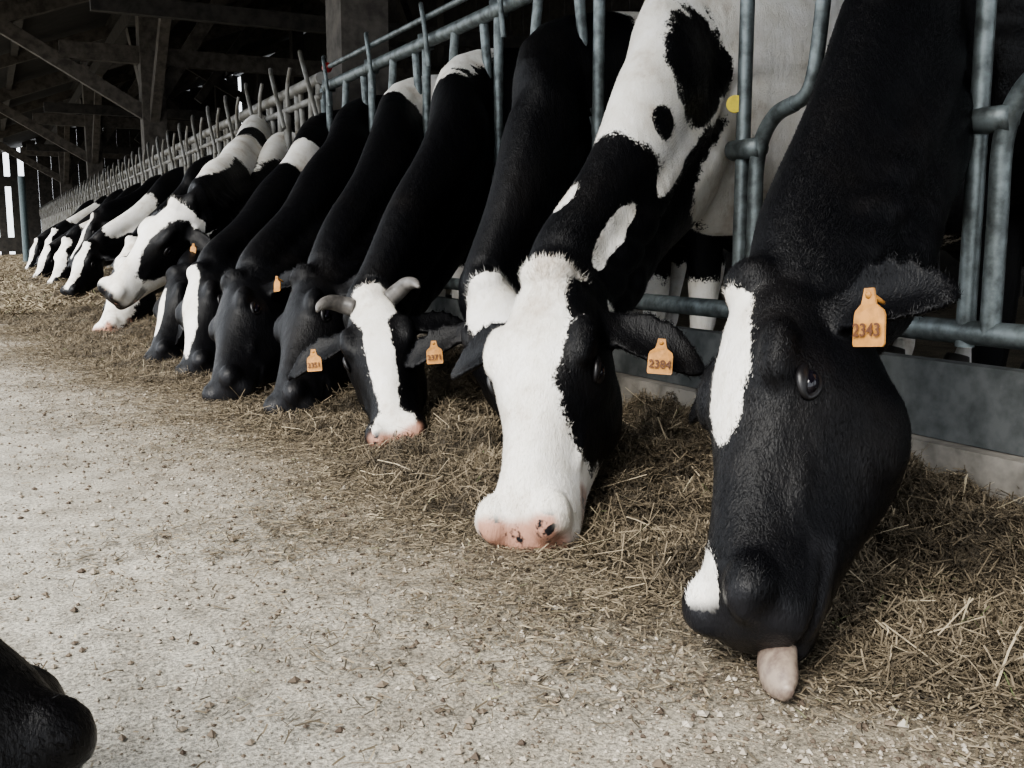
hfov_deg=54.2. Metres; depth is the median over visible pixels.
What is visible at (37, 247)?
cow
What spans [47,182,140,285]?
cow
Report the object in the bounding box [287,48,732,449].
cow
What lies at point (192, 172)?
cow
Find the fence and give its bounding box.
[39,0,1023,350]
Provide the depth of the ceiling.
20.06 m
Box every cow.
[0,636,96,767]
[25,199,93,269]
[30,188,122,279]
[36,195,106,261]
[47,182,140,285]
[60,166,183,299]
[68,174,160,262]
[92,252,451,333]
[97,113,294,309]
[104,154,212,303]
[143,127,294,362]
[174,109,339,375]
[202,94,686,401]
[263,74,731,415]
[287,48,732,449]
[402,11,971,447]
[448,0,1023,552]
[681,0,1023,701]
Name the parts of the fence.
latch knob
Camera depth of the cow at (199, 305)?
4.49 m
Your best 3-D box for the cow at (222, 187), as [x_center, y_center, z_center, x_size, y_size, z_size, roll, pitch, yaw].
[-1.315,-1.111,6.662,1.485,1.442,3.978,4,9,28]
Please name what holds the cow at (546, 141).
on the floor
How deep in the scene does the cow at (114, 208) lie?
10.33 m
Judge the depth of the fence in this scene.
2.59 m
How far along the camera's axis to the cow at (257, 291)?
3.97 m
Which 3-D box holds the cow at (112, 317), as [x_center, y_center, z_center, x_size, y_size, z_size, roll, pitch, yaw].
[-1.632,-1.181,7.532,1.163,1.425,3.764,7,10,38]
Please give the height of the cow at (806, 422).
1.380 m
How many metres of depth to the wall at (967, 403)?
2.05 m
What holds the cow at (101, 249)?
on the floor
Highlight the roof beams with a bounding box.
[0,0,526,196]
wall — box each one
[0,75,238,255]
[109,263,1023,456]
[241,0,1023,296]
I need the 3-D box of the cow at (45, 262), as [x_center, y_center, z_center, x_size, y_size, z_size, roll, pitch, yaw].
[-4.944,-2.130,14.082,3.581,1.415,0.791,-6,10,-36]
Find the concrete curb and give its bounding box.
[107,265,1023,508]
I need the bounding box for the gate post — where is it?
[18,176,29,262]
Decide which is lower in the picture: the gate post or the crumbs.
the crumbs
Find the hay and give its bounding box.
[0,254,1023,767]
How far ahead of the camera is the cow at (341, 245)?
3.63 m
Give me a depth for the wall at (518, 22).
20.03 m
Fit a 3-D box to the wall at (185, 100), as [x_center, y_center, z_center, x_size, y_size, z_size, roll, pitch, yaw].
[-14.950,-8.146,36.639,9.942,6.793,0.080,-4,9,-27]
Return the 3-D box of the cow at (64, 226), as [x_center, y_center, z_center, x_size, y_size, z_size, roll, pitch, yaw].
[-5.838,-2.418,15.956,3.406,1.378,0.820,-6,10,-37]
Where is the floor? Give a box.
[0,254,1023,767]
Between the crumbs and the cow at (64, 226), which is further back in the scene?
the cow at (64, 226)
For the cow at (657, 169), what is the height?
1.431 m
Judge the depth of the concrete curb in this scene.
1.99 m
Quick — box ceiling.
[0,0,325,152]
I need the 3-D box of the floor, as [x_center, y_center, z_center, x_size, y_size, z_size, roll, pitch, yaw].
[-12.497,-1.171,12.052,39.000,0.001,57.000,-4,9,-27]
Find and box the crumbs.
[0,340,1023,767]
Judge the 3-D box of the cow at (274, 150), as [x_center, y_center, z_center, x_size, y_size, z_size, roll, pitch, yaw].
[-1.063,-1.007,6.277,1.345,1.413,3.909,5,10,31]
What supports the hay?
on the floor
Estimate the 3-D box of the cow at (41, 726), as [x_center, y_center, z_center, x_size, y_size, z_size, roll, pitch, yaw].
[-1.795,-0.079,-0.278,3.611,1.380,0.707,-6,10,-37]

